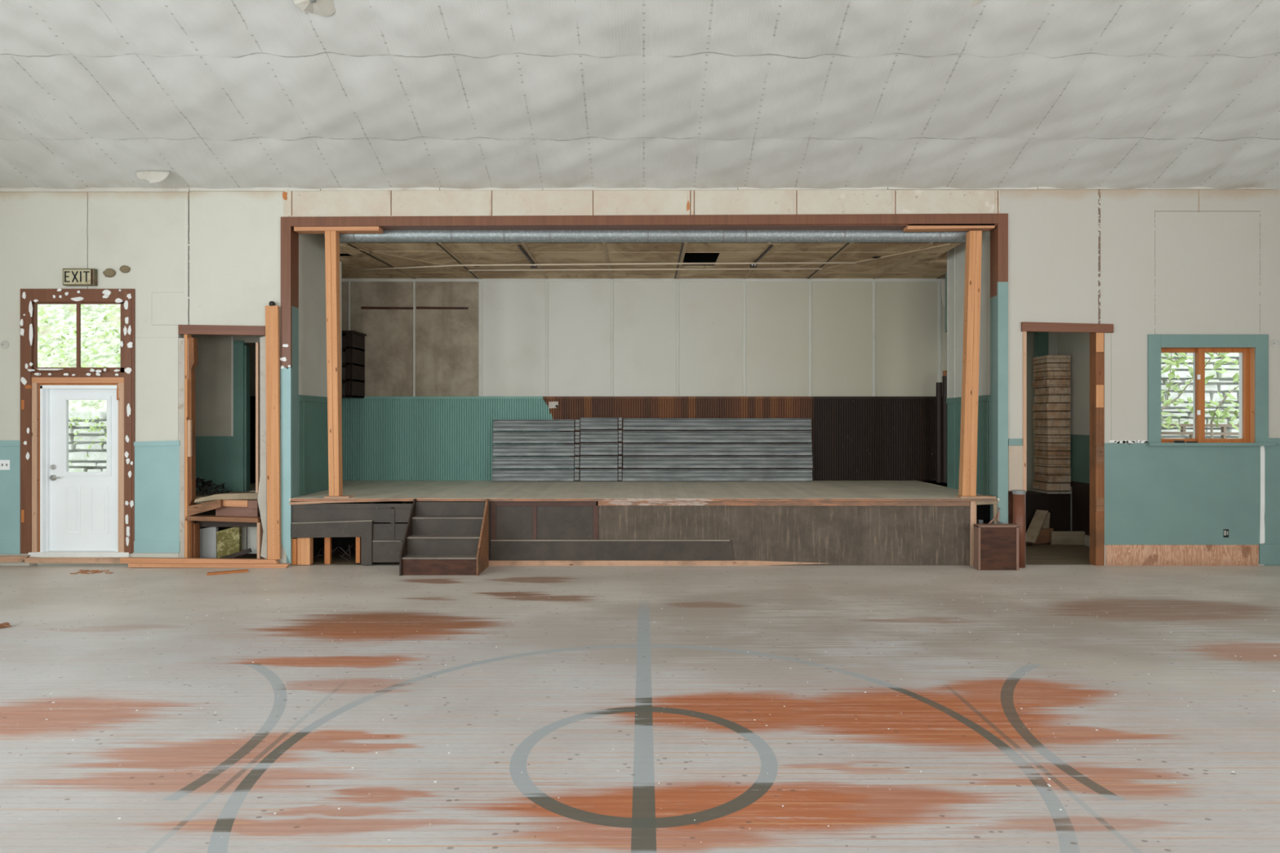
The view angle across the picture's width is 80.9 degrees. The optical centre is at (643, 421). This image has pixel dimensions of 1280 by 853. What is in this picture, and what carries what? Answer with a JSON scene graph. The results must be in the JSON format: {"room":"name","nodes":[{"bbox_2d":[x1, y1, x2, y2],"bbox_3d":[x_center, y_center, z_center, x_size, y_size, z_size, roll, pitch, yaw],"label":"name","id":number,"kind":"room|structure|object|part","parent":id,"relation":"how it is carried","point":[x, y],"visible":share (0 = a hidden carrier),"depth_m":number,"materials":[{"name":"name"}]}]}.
{"room":"community hall","nodes":[
{"label":"community hall","id":0,"kind":"room"},
{"bbox_2d":[192,502,234,531],"bbox_3d":[-6.250,-0.358,10.605,0.100,4.400,2.790,0,0,0],"label":"wall","id":1,"kind":"structure","parent":0,"point":[212,512],"depth_m":10.74,"materials":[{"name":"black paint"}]},
{"bbox_2d":[191,334,265,491],"bbox_3d":[-5.300,-0.767,9.985,1.800,3.382,0.130,0,0,0],"label":"doorway","id":2,"kind":"structure","parent":0,"point":[223,368],"depth_m":9.95,"materials":[{"name":"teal paint"}]},
{"bbox_2d":[247,342,255,483],"bbox_3d":[-5.550,-0.667,11.475,1.300,3.182,0.350,0,0,0],"label":"wall","id":3,"kind":"structure","parent":0,"point":[252,345],"depth_m":11.30,"materials":[{"name":"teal paint"}]},
{"bbox_2d":[298,233,342,496],"bbox_3d":[-4.331,-0.822,9.950,0.138,3.532,1.300,0,0,0],"label":"wall","id":4,"kind":"structure","parent":0,"point":[313,477],"depth_m":9.68,"materials":[{"name":"white paint"}]},
{"bbox_2d":[0,542,1279,852],"bbox_3d":[0.000,1.802,2.750,17.400,0.120,18.500,0,0,0],"label":"floor","id":5,"kind":"structure","parent":0,"point":[571,669],"depth_m":4.55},
{"bbox_2d":[0,622,11,628],"bbox_3d":[-5.415,1.724,6.337,0.079,0.036,0.100,0,0,28],"label":"chip","id":6,"kind":"object","parent":5,"relation":"on","point":[5,624],"visible":1,"depth_m":6.34,"materials":[{"name":"brown wood"}]},
{"bbox_2d":[0,555,30,562],"bbox_3d":[-7.798,1.654,9.045,0.789,0.090,0.050,0,0,0],"label":"board","id":7,"kind":"object","parent":5,"relation":"on","point":[2,558],"visible":1,"depth_m":9.02,"materials":[{"name":"wood"}]},
{"bbox_2d":[23,557,124,564],"bbox_3d":[-6.832,1.669,9.025,1.215,0.068,0.050,0,0,0],"label":"board","id":8,"kind":"object","parent":5,"relation":"on","point":[27,560],"visible":1,"depth_m":9.00,"materials":[{"name":"wood"}]},
{"bbox_2d":[70,569,113,573],"bbox_3d":[-6.360,1.736,8.690,0.512,0.010,0.227,0,0,0],"label":"wood splinters","id":9,"kind":"object","parent":5,"relation":"on","point":[93,571],"visible":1,"depth_m":8.66,"materials":[{"name":"brown wood"}]},
{"bbox_2d":[120,557,279,563],"bbox_3d":[-5.328,1.665,9.010,1.886,0.067,0.060,0,0,0],"label":"board","id":10,"kind":"object","parent":5,"relation":"on","point":[122,560],"visible":1,"depth_m":8.98,"materials":[{"name":"brown wood"}]},
{"bbox_2d":[199,526,217,558],"bbox_3d":[-5.462,1.519,9.375,0.265,0.436,0.050,0,0,0],"label":"panel","id":11,"kind":"object","parent":5,"relation":"on","point":[208,549],"visible":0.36,"depth_m":9.35,"materials":[{"name":"white"}]},
{"bbox_2d":[128,563,290,568],"bbox_3d":[-5.183,1.715,8.955,1.912,0.052,0.050,0,0,0],"label":"board","id":12,"kind":"object","parent":5,"relation":"on","point":[130,565],"visible":1,"depth_m":8.93,"materials":[{"name":"brown wood"}]},
{"bbox_2d":[178,334,266,559],"bbox_3d":[-5.381,0.341,9.509,1.627,2.802,0.862,0,0,0],"label":"framing","id":13,"kind":"object","parent":5,"relation":"on","point":[233,508],"visible":0.9,"depth_m":9.09,"materials":[{"name":"paint"}]},
{"bbox_2d":[195,477,232,495],"bbox_3d":[-5.525,0.805,9.492,0.482,0.225,0.499,0,0,0],"label":"debris","id":14,"kind":"object","parent":13,"relation":"on","point":[204,488],"visible":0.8,"depth_m":9.44,"materials":[{"name":"black"}]},
{"bbox_2d":[206,568,248,575],"bbox_3d":[-4.782,1.730,8.625,0.416,0.022,0.075,0,0,-27],"label":"scrap","id":15,"kind":"object","parent":5,"relation":"on","point":[246,570],"visible":1,"depth_m":8.60,"materials":[{"name":"brown wood"}]},
{"bbox_2d":[216,526,241,558],"bbox_3d":[-5.189,1.515,9.385,0.285,0.441,0.050,0,0,0],"label":"panel","id":16,"kind":"object","parent":5,"relation":"on","point":[228,541],"visible":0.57,"depth_m":9.36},
{"bbox_2d":[219,548,251,558],"bbox_3d":[-5.049,1.647,9.275,0.372,0.158,0.030,0,0,-8],"label":"batten","id":17,"kind":"object","parent":5,"relation":"on","point":[249,550],"visible":0.79,"depth_m":9.27,"materials":[{"name":"black wood"}]},
{"bbox_2d":[241,526,247,551],"bbox_3d":[-5.071,1.476,9.515,0.071,0.356,0.030,0,0,0],"label":"plank","id":18,"kind":"object","parent":5,"relation":"on","point":[244,529],"visible":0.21,"depth_m":9.50,"materials":[{"name":"white paint"}]},
{"bbox_2d":[247,526,257,553],"bbox_3d":[-4.960,1.480,9.515,0.119,0.380,0.030,0,0,0],"label":"plank","id":19,"kind":"object","parent":5,"relation":"on","point":[251,531],"visible":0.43,"depth_m":9.50,"materials":[{"name":"white paint"}]},
{"bbox_2d":[265,301,280,559],"bbox_3d":[-4.464,0.101,9.035,0.176,3.110,0.070,0,0,0],"label":"stud","id":20,"kind":"object","parent":5,"relation":"on","point":[273,458],"visible":1,"depth_m":9.02,"materials":[{"name":"brown wood"}]},
{"bbox_3d":[-4.477,-1.420,9.035,0.072,0.068,0.070,0,0,0],"label":"ball knob","id":21,"kind":"part","parent":20,"relation":"part of","materials":[{"name":"black rubber"}]},
{"bbox_2d":[315,541,355,560],"bbox_3d":[-3.771,1.623,9.554,0.744,0.203,0.610,0,0,-9],"label":"twigs","id":22,"kind":"object","parent":5,"relation":"on","point":[348,546],"visible":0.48,"depth_m":9.34,"materials":[{"name":"wood"}]},
{"bbox_2d":[399,498,488,576],"bbox_3d":[-2.316,1.335,8.760,0.892,0.815,0.570,0,0,0],"label":"steps","id":23,"kind":"structure","parent":5,"relation":"on","point":[441,538],"depth_m":8.70,"materials":[{"name":"black wood"}]},
{"bbox_2d":[248,480,999,565],"bbox_3d":[-0.647,1.333,10.423,11.095,0.826,2.754,0,0,0],"label":"stage","id":24,"kind":"object","parent":5,"relation":"on","point":[575,522],"visible":0.91,"depth_m":9.10,"materials":[{"name":"paint"}]},
{"bbox_3d":[-3.771,1.460,9.074,0.975,0.538,0.036,0,0,0],"label":"doorway casing","id":25,"kind":"part","parent":24,"relation":"part of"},
{"bbox_2d":[293,226,382,497],"bbox_3d":[-3.727,-0.726,9.157,1.030,3.298,0.170,0,0,0],"label":"support post","id":26,"kind":"object","parent":24,"relation":"on","point":[331,234],"visible":1,"depth_m":9.10,"materials":[{"name":"brown wood"}]},
{"bbox_3d":[-3.727,-2.345,9.165,1.030,0.059,0.150,0,0,0],"label":"head plate","id":27,"kind":"part","parent":26,"relation":"part of","materials":[{"name":"brown wood"}]},
{"bbox_3d":[-3.507,1.348,9.105,1.530,0.712,0.030,0,0,0],"label":"panel","id":28,"kind":"part","parent":24,"relation":"part of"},
{"bbox_3d":[-3.497,1.346,9.079,1.514,0.710,0.022,0,0,0],"label":"moulding","id":29,"kind":"part","parent":24,"relation":"part of","materials":[{"name":"wood"}]},
{"bbox_2d":[492,419,579,481],"bbox_3d":[-1.676,0.442,11.671,1.354,0.958,0.172,0,0,0],"label":"metal panels","id":30,"kind":"object","parent":24,"relation":"on","point":[499,450],"visible":1,"depth_m":11.65,"materials":[{"name":"metal"}]},
{"bbox_3d":[-1.261,1.337,9.105,1.416,0.810,0.030,0,0,0],"label":"panel","id":31,"kind":"part","parent":24,"relation":"part of","materials":[{"name":"wood"}]},
{"bbox_3d":[-1.203,1.192,9.084,1.302,0.507,0.012,0,0,0],"label":"moulding","id":32,"kind":"part","parent":24,"relation":"part of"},
{"bbox_2d":[580,417,622,481],"bbox_3d":[-0.664,0.427,11.671,0.649,0.987,0.172,0,0,0],"label":"planks","id":33,"kind":"object","parent":24,"relation":"on","point":[586,436],"visible":1,"depth_m":11.65,"materials":[{"name":"metal"}]},
{"bbox_3d":[-0.382,1.554,9.081,2.941,0.249,0.022,0,0,0],"label":"skirting","id":34,"kind":"part","parent":24,"relation":"part of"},
{"bbox_2d":[622,417,813,481],"bbox_3d":[1.144,0.432,11.674,2.949,0.978,0.167,0,0,0],"label":"metal panels","id":35,"kind":"object","parent":24,"relation":"on","point":[634,442],"visible":1,"depth_m":11.65,"materials":[{"name":"metal"}]},
{"bbox_3d":[1.705,1.379,9.109,4.517,0.728,0.030,0,0,0],"label":"bare panel","id":36,"kind":"part","parent":24,"relation":"part of","materials":[{"name":"wood"}]},
{"bbox_2d":[936,382,942,482],"bbox_3d":[4.508,0.161,11.450,0.086,1.525,0.086,0,0,0],"label":"roll","id":37,"kind":"object","parent":24,"relation":"on","point":[939,384],"visible":1,"depth_m":11.42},
{"bbox_2d":[942,370,946,483],"bbox_3d":[4.588,0.072,11.400,0.095,1.703,0.095,0,0,0],"label":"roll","id":38,"kind":"object","parent":24,"relation":"on","point":[944,372],"visible":0.67,"depth_m":11.37,"materials":[{"name":"black"}]},
{"bbox_2d":[903,223,995,497],"bbox_3d":[3.730,-0.749,9.157,1.066,3.343,0.170,0,0,0],"label":"support post","id":39,"kind":"object","parent":24,"relation":"on","point":[971,319],"visible":0.96,"depth_m":9.10,"materials":[{"name":"brown wood"}]},
{"bbox_3d":[3.727,-2.379,9.165,1.060,0.083,0.150,0,0,0],"label":"head plate","id":40,"kind":"part","parent":39,"relation":"part of","materials":[{"name":"brown wood"}]},
{"bbox_3d":[3.992,1.343,9.108,0.072,0.794,0.060,0,0,0],"label":"corner post","id":41,"kind":"part","parent":24,"relation":"part of","materials":[{"name":"brown wood"}]},
{"bbox_2d":[977,519,982,524],"bbox_3d":[4.154,1.240,9.265,0.054,0.062,0.050,0,0,0],"label":"junction box","id":42,"kind":"object","parent":24,"relation":"attached to","point":[979,521],"visible":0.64,"depth_m":9.24,"materials":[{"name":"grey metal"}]},
{"bbox_2d":[987,507,1000,524],"bbox_3d":[4.230,1.138,9.047,0.156,0.206,0.022,0,0,0],"label":"cable","id":43,"kind":"object","parent":24,"relation":"hanging from","point":[997,513],"visible":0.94,"depth_m":9.04,"materials":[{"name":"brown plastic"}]},
{"bbox_2d":[3,580,1275,842],"bbox_3d":[0.059,1.741,5.696,11.986,0.003,5.182,0,0,0],"label":"flakes","id":44,"kind":"object","parent":5,"relation":"on","point":[1048,784],"visible":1,"depth_m":4.65,"materials":[{"name":"paint"}]},
{"bbox_2d":[973,524,1018,570],"bbox_3d":[4.160,1.477,8.855,0.476,0.530,0.135,0,0,0],"label":"box","id":45,"kind":"object","parent":5,"relation":"on","point":[996,546],"visible":1,"depth_m":8.80,"materials":[{"name":"brown wood"}]},
{"bbox_2d":[1012,489,1026,568],"bbox_3d":[4.509,1.282,9.012,0.148,0.920,0.148,0,0,0],"label":"post","id":46,"kind":"object","parent":5,"relation":"on","point":[1018,495],"visible":0.83,"depth_m":8.95,"materials":[{"name":"wood"}]},
{"bbox_2d":[1025,509,1048,543],"bbox_3d":[5.566,1.482,10.650,0.480,0.420,0.160,0,0,-40],"label":"plank","id":47,"kind":"object","parent":5,"relation":"on","point":[1037,521],"visible":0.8,"depth_m":10.63,"materials":[{"name":"wood"}]},
{"bbox_2d":[1031,528,1053,543],"bbox_3d":[5.690,1.632,10.710,0.336,0.219,0.040,0,0,-4],"label":"plank","id":48,"kind":"object","parent":5,"relation":"on","point":[1044,536],"visible":0.71,"depth_m":10.69,"materials":[{"name":"wood"}]},
{"bbox_2d":[1042,512,1050,528],"bbox_3d":[5.805,1.497,10.825,0.102,0.375,0.090,0,0,-43],"label":"plank","id":49,"kind":"object","parent":5,"relation":"on","point":[1046,525],"visible":0.52,"depth_m":10.81,"materials":[{"name":"wood"}]},
{"bbox_2d":[1025,488,1071,533],"bbox_3d":[5.700,1.378,11.080,1.000,0.728,0.440,0,0,0],"label":"plinth","id":50,"kind":"object","parent":5,"relation":"on","point":[1056,503],"visible":0.43,"depth_m":10.90,"materials":[{"name":"paint"}]},
{"bbox_2d":[1032,355,1071,491],"bbox_3d":[6.031,0.023,11.100,0.348,1.982,0.415,0,0,0],"label":"brick chimney","id":51,"kind":"object","parent":50,"relation":"on","point":[1051,415],"visible":1,"depth_m":10.91,"materials":[{"name":"brick"}]},
{"bbox_2d":[1050,531,1084,545],"bbox_3d":[5.993,1.642,10.600,0.468,0.190,0.040,0,0,0],"label":"plank","id":52,"kind":"object","parent":5,"relation":"on","point":[1057,538],"visible":1,"depth_m":10.58,"materials":[{"name":"wood"}]},
{"bbox_2d":[1084,534,1089,546],"bbox_3d":[6.202,1.662,10.375,0.050,0.150,0.353,0,0,7],"label":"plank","id":53,"kind":"object","parent":5,"relation":"on","point":[1086,538],"visible":0.44,"depth_m":10.47,"materials":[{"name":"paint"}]},
{"bbox_2d":[0,0,1279,190],"bbox_3d":[0.000,-3.522,1.370,17.600,1.432,15.940,0,0,0],"label":"ceiling","id":54,"kind":"structure","parent":0,"point":[1125,95],"depth_m":7.62,"materials":[{"name":"paint"}]},
{"bbox_2d":[135,170,169,183],"bbox_3d":[-5.727,-2.842,8.714,0.400,0.170,0.084,0,0,0],"label":"ceiling light","id":55,"kind":"object","parent":54,"relation":"hanging from","point":[152,176],"visible":1,"depth_m":8.71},
{"bbox_2d":[293,0,336,16],"bbox_3d":[-2.896,-3.759,6.586,0.420,0.194,0.405,0,0,0],"label":"ceiling plate","id":56,"kind":"object","parent":54,"relation":"attached to","point":[322,7],"visible":1,"depth_m":6.66,"materials":[{"name":"grey metal"}]},
{"bbox_2d":[970,0,982,7],"bbox_3d":[2.858,-3.776,6.564,0.340,0.149,0.328,0,0,0],"label":"ceiling plate","id":57,"kind":"object","parent":54,"relation":"attached to","point":[975,2],"visible":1,"depth_m":6.66,"materials":[{"name":"grey metal"}]},
{"bbox_2d":[0,188,1279,565],"bbox_3d":[0.000,-0.602,9.150,17.400,4.688,0.120,0,0,0],"label":"wall","id":58,"kind":"structure","parent":0,"point":[1142,263],"depth_m":9.09,"materials":[{"name":"paint"}]},
{"bbox_2d":[0,340,8,348],"bbox_3d":[-7.742,-0.935,9.085,0.104,0.104,0.014,0,0,0],"label":"blank cover plate","id":59,"kind":"object","parent":58,"relation":"attached to","point":[4,344],"visible":1,"depth_m":9.08,"materials":[{"name":"paint"}]},
{"bbox_2d":[0,459,9,470],"bbox_3d":[-7.758,0.522,9.070,0.178,0.121,0.016,0,0,0],"label":"light switch","id":60,"kind":"object","parent":58,"relation":"attached to","point":[4,464],"visible":1,"depth_m":9.07,"materials":[{"name":"plastic"}]},
{"bbox_2d":[20,288,135,557],"bbox_3d":[-6.849,0.014,9.158,1.375,3.255,0.204,0,0,0],"label":"door","id":61,"kind":"structure","parent":58,"relation":"in","point":[64,513],"depth_m":9.09,"materials":[{"name":"brown paint"}]},
{"bbox_3d":[-7.178,0.684,9.140,0.152,0.072,0.069,0,0,0],"label":"lever handle","id":62,"kind":"part","parent":61,"relation":"part of","materials":[{"name":"silver metal"}]},
{"bbox_3d":[-6.985,1.081,9.171,0.187,0.588,0.007,0,0,0],"label":"raised panel","id":63,"kind":"part","parent":61,"relation":"part of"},
{"bbox_3d":[-6.862,-1.008,9.113,1.170,0.942,0.075,0,0,0],"label":"transom sash","id":64,"kind":"part","parent":61,"relation":"part of","materials":[{"name":"brown paint"}]},
{"bbox_3d":[-6.850,0.588,9.158,0.934,2.061,0.144,0,0,0],"label":"frame","id":65,"kind":"part","parent":61,"relation":"part of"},
{"bbox_3d":[-6.658,1.081,9.171,0.222,0.588,0.007,0,0,0],"label":"raised panel","id":66,"kind":"part","parent":61,"relation":"part of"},
{"bbox_2d":[62,268,97,286],"bbox_3d":[-6.808,-1.746,9.056,0.380,0.203,0.069,0,0,0],"label":"exit sign","id":67,"kind":"object","parent":58,"relation":"attached to","point":[71,277],"visible":1,"depth_m":9.02,"materials":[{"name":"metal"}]},
{"bbox_2d":[0,440,179,554],"bbox_3d":[-6.930,0.915,9.079,2.631,1.377,0.022,0,0,0],"label":"wainscoting","id":68,"kind":"structure","parent":58,"relation":"attached to","point":[157,464],"depth_m":9.08,"materials":[{"name":"teal paint"}]},
{"bbox_2d":[102,268,115,277],"bbox_3d":[-6.468,-1.803,9.079,0.155,0.112,0.062,0,0,0],"label":"nest","id":69,"kind":"object","parent":58,"relation":"attached to","point":[108,273],"visible":1,"depth_m":9.06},
{"bbox_2d":[119,265,130,272],"bbox_3d":[-6.280,-1.848,9.077,0.131,0.091,0.063,0,0,0],"label":"nest","id":70,"kind":"object","parent":58,"relation":"attached to","point":[124,268],"visible":1,"depth_m":9.06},
{"bbox_2d":[177,324,265,335],"bbox_3d":[-5.100,-1.110,9.082,1.050,0.128,0.045,0,0,0],"label":"trim","id":71,"kind":"structure","parent":58,"relation":"attached to","point":[182,329],"depth_m":9.06,"materials":[{"name":"wood"}]},
{"bbox_2d":[0,186,1279,191],"bbox_3d":[-0.038,-2.824,9.079,17.305,0.079,0.022,0,0,0],"label":"trim","id":72,"kind":"structure","parent":58,"relation":"attached to","point":[259,188],"depth_m":9.07,"materials":[{"name":"paint"}]},
{"bbox_2d":[282,190,999,217],"bbox_3d":[-0.029,-2.648,9.081,8.686,0.333,0.018,0,0,0],"label":"trim","id":73,"kind":"structure","parent":58,"relation":"attached to","point":[389,202],"depth_m":9.08,"materials":[{"name":"paint"}]},
{"bbox_2d":[280,213,1008,565],"bbox_3d":[0.002,-0.388,9.179,8.804,4.261,0.242,0,0,0],"label":"trim","id":74,"kind":"structure","parent":58,"relation":"attached to","point":[289,358],"depth_m":9.06,"materials":[{"name":"brown paint"}]},
{"bbox_2d":[1008,438,1022,524],"bbox_3d":[4.516,0.973,9.079,0.205,1.537,0.022,0,0,0],"label":"trim","id":75,"kind":"structure","parent":58,"relation":"attached to","point":[1015,445],"depth_m":9.08,"materials":[{"name":"beige paint"}]},
{"bbox_3d":[4.496,0.246,9.079,0.166,0.083,0.022,0,0,0],"label":"chair rail","id":76,"kind":"part","parent":75,"relation":"part of","materials":[{"name":"teal paint"}]},
{"bbox_2d":[1022,331,1026,492],"bbox_3d":[4.613,-0.125,9.143,0.042,1.944,0.130,0,0,0],"label":"trim","id":77,"kind":"structure","parent":58,"relation":"attached to","point":[1024,333],"depth_m":9.08,"materials":[{"name":"brown wood"}]},
{"bbox_2d":[1021,321,1113,333],"bbox_3d":[5.125,-1.142,9.082,1.106,0.132,0.045,0,0,0],"label":"trim","id":78,"kind":"structure","parent":58,"relation":"attached to","point":[1025,326],"depth_m":9.06,"materials":[{"name":"wood"}]},
{"bbox_2d":[1089,333,1104,565],"bbox_3d":[5.527,0.329,9.145,0.102,2.838,0.134,0,0,0],"label":"trim","id":79,"kind":"structure","parent":58,"relation":"attached to","point":[1096,340],"depth_m":9.08,"materials":[{"name":"brown wood"}]},
{"bbox_2d":[1105,544,1258,565],"bbox_3d":[6.520,1.619,9.083,1.845,0.257,0.014,0,0,0],"label":"baseboard","id":80,"kind":"structure","parent":58,"relation":"attached to","point":[1115,554],"depth_m":9.07,"materials":[{"name":"brown wood"}]},
{"bbox_2d":[1104,438,1279,565],"bbox_3d":[7.102,0.968,9.079,3.045,1.544,0.025,0,0,0],"label":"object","id":81,"kind":"structure","parent":58,"relation":"attached to","point":[1154,495],"depth_m":9.08,"materials":[{"name":"paint"}]},
{"bbox_2d":[1146,334,1275,445],"bbox_3d":[6.852,-0.383,9.170,1.507,1.350,0.280,0,0,0],"label":"window","id":82,"kind":"structure","parent":58,"relation":"in","point":[1253,349],"depth_m":9.07,"materials":[{"name":"teal paint"}]},
{"bbox_3d":[6.565,-0.319,9.250,0.577,1.192,0.040,0,0,0],"label":"fixed sash","id":83,"kind":"part","parent":82,"relation":"part of","materials":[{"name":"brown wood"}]},
{"bbox_3d":[6.848,-0.333,9.191,1.303,1.227,0.199,0,0,0],"label":"frame","id":84,"kind":"part","parent":82,"relation":"part of","materials":[{"name":"brown wood"}]},
{"bbox_3d":[7.118,-0.318,9.201,0.650,1.186,0.042,0,0,0],"label":"sliding sash","id":85,"kind":"part","parent":82,"relation":"part of","materials":[{"name":"brown wood"}]},
{"bbox_2d":[1223,528,1228,537],"bbox_3d":[7.052,1.351,9.082,0.064,0.098,0.008,0,0,0],"label":"outlet box","id":86,"kind":"object","parent":58,"relation":"attached to","point":[1225,531],"visible":1,"depth_m":9.08,"materials":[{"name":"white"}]},
{"bbox_2d":[1271,339,1279,347],"bbox_3d":[7.651,-0.947,9.085,0.104,0.104,0.014,0,0,0],"label":"blank cover plate","id":87,"kind":"object","parent":58,"relation":"attached to","point":[1274,343],"visible":1,"depth_m":9.08,"materials":[{"name":"paint"}]},
{"bbox_2d":[258,281,1035,516],"bbox_3d":[0.020,-0.358,11.880,12.440,4.200,0.120,0,0,0],"label":"wall","id":88,"kind":"structure","parent":0,"point":[711,313],"depth_m":11.82,"materials":[{"name":"paint"}]},
{"bbox_2d":[342,330,366,398],"bbox_3d":[-4.666,-0.875,11.554,0.609,1.008,0.508,0,0,0],"label":"wall shelf","id":89,"kind":"object","parent":88,"relation":"attached to","point":[354,348],"visible":0.59,"depth_m":11.39,"materials":[{"name":"black wood"}]},
{"bbox_3d":[-4.666,-1.364,11.554,0.609,0.030,0.508,0,0,0],"label":"cornice","id":90,"kind":"part","parent":89,"relation":"part of","materials":[{"name":"black wood"}]},
{"bbox_2d":[361,306,413,309],"bbox_3d":[-4.037,-1.792,11.810,0.816,0.044,0.020,0,0,0],"label":"wall rail","id":91,"kind":"object","parent":88,"relation":"attached to","point":[362,308],"visible":1,"depth_m":11.80,"materials":[{"name":"brown wood"}]},
{"bbox_2d":[416,306,467,309],"bbox_3d":[-3.174,-1.792,11.810,0.811,0.044,0.020,0,0,0],"label":"wall rail","id":92,"kind":"object","parent":88,"relation":"attached to","point":[417,308],"visible":1,"depth_m":11.80,"materials":[{"name":"brown wood"}]},
{"bbox_2d":[548,401,558,408],"bbox_3d":[-1.419,-0.265,11.793,0.147,0.108,0.023,0,0,0],"label":"outlet plate","id":93,"kind":"object","parent":88,"relation":"attached to","point":[551,404],"visible":1,"depth_m":11.78,"materials":[{"name":"white"}]},
{"bbox_2d":[341,396,936,480],"bbox_3d":[0.000,0.263,11.800,9.900,1.323,0.037,0,0,0],"label":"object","id":94,"kind":"structure","parent":88,"relation":"attached to","point":[384,438],"depth_m":11.80,"materials":[{"name":"paint"}]},
{"bbox_2d":[342,278,945,396],"bbox_3d":[-0.400,-1.328,11.814,11.600,1.859,0.012,0,0,0],"label":"trim","id":95,"kind":"structure","parent":88,"relation":"attached to","point":[480,281],"depth_m":11.81,"materials":[{"name":"white paint"}]},
{"bbox_2d":[339,242,962,279],"bbox_3d":[0.050,-2.540,10.650,12.500,0.596,2.700,0,0,0],"label":"ceiling","id":96,"kind":"structure","parent":0,"point":[897,260],"depth_m":10.44,"materials":[{"name":"brown wood"}]},
{"bbox_2d":[517,244,537,268],"bbox_3d":[-1.569,-2.228,10.144,0.090,0.060,1.189,0,0,0],"label":"ceiling box","id":97,"kind":"object","parent":96,"relation":"attached to","point":[520,247],"visible":0.9,"depth_m":10.20,"materials":[{"name":"black metal"}]},
{"bbox_2d":[355,262,856,271],"bbox_3d":[-0.629,-2.228,10.645,7.214,0.026,0.245,0,0,4],"label":"conduit","id":98,"kind":"object","parent":96,"relation":"attached to","point":[726,263],"visible":1,"depth_m":10.58,"materials":[{"name":"metal"}]},
{"bbox_2d":[468,267,822,271],"bbox_3d":[0.009,-2.228,10.964,5.166,0.026,0.036,0,0,1],"label":"conduit","id":99,"kind":"object","parent":96,"relation":"attached to","point":[730,268],"visible":1,"depth_m":10.95,"materials":[{"name":"metal"}]},
{"bbox_2d":[324,230,968,242],"bbox_3d":[0.051,-2.401,9.380,8.012,0.314,0.186,0,0,0],"label":"pipe","id":100,"kind":"object","parent":96,"relation":"hanging from","point":[388,236],"visible":0.66,"depth_m":9.30,"materials":[{"name":"grey metal"}]},
{"bbox_2d":[750,244,773,267],"bbox_3d":[1.580,-2.228,10.134,0.092,0.060,1.171,0,0,-2],"label":"ceiling box","id":101,"kind":"object","parent":96,"relation":"attached to","point":[771,246],"visible":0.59,"depth_m":10.20,"materials":[{"name":"black metal"}]},
{"bbox_2d":[946,230,990,495],"bbox_3d":[4.346,-0.822,9.950,0.138,3.532,1.300,0,0,0],"label":"wall","id":102,"kind":"structure","parent":0,"point":[956,256],"depth_m":10.15,"materials":[{"name":"white paint"}]},
{"bbox_2d":[945,273,1057,481],"bbox_3d":[5.428,-0.708,11.555,1.656,3.500,0.490,0,0,0],"label":"wall","id":103,"kind":"structure","parent":0,"point":[1045,343],"depth_m":11.34,"materials":[{"name":"white paint"}]},
{"bbox_2d":[941,280,945,306],"bbox_3d":[4.650,-1.982,11.605,0.097,0.425,0.010,0,0,0],"label":"scrap","id":104,"kind":"object","parent":103,"relation":"attached to","point":[943,282],"visible":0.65,"depth_m":11.60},
{"bbox_2d":[1057,332,1089,535],"bbox_3d":[6.277,-0.443,10.605,0.125,4.370,2.790,0,0,0],"label":"wall","id":105,"kind":"structure","parent":0,"point":[1076,344],"depth_m":10.74,"materials":[{"name":"white paint"}]},
{"label":"outside","id":106,"kind":"structure","parent":0,"visible":0},
{"bbox_2d":[37,304,120,411],"bbox_3d":[0.000,-2.683,14.650,28.000,5.150,4.700,0,0,0],"label":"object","id":107,"kind":"object","parent":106,"point":[66,315],"depth_m":13.83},
{"bbox_2d":[37,304,120,462],"bbox_3d":[-10.209,-2.104,14.334,5.042,5.531,5.017,0,0,0],"label":"tree","id":108,"kind":"object","parent":107,"relation":"on","point":[83,365],"visible":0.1,"depth_m":13.36,"materials":[{"name":"green plant"}]},
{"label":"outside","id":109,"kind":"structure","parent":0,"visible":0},
{"bbox_2d":[37,556,128,557],"bbox_3d":[0.000,1.992,14.605,32.000,0.300,10.790,0,0,0],"label":"ground","id":110,"kind":"structure","parent":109,"point":[37,557],"depth_m":10.21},
{"bbox_2d":[68,411,106,471],"bbox_3d":[-8.899,0.879,12.416,3.401,2.127,0.568,0,0,0],"label":"wall","id":111,"kind":"structure","parent":110,"relation":"on","point":[96,461],"depth_m":12.23,"materials":[{"name":"stone"}]},
{"bbox_2d":[1160,352,1239,438],"bbox_3d":[9.153,0.149,12.815,3.906,3.587,0.570,0,0,0],"label":"wall","id":112,"kind":"structure","parent":110,"relation":"on","point":[1222,383],"depth_m":12.64,"materials":[{"name":"stone"}]},
{"bbox_2d":[1160,352,1239,438],"bbox_3d":[8.394,0.201,11.290,1.912,3.319,0.723,0,0,0],"label":"young tree","id":113,"kind":"object","parent":110,"relation":"on","point":[1171,375],"visible":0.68,"depth_m":11.25,"materials":[{"name":"green plant"}]},
{"bbox_2d":[1160,423,1239,438],"bbox_3d":[8.950,0.932,11.900,2.827,1.820,0.070,0,0,0],"label":"deck railing","id":114,"kind":"object","parent":110,"relation":"on","point":[1224,433],"visible":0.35,"depth_m":11.87,"materials":[{"name":"wood"}]},
{"bbox_3d":[8.950,0.186,11.900,2.827,0.070,0.070,0,0,0],"label":"rail","id":115,"kind":"part","parent":114,"relation":"part of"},
{"bbox_3d":[8.950,0.057,11.900,2.827,0.070,0.070,0,0,0],"label":"rail","id":116,"kind":"part","parent":114,"relation":"part of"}
]}

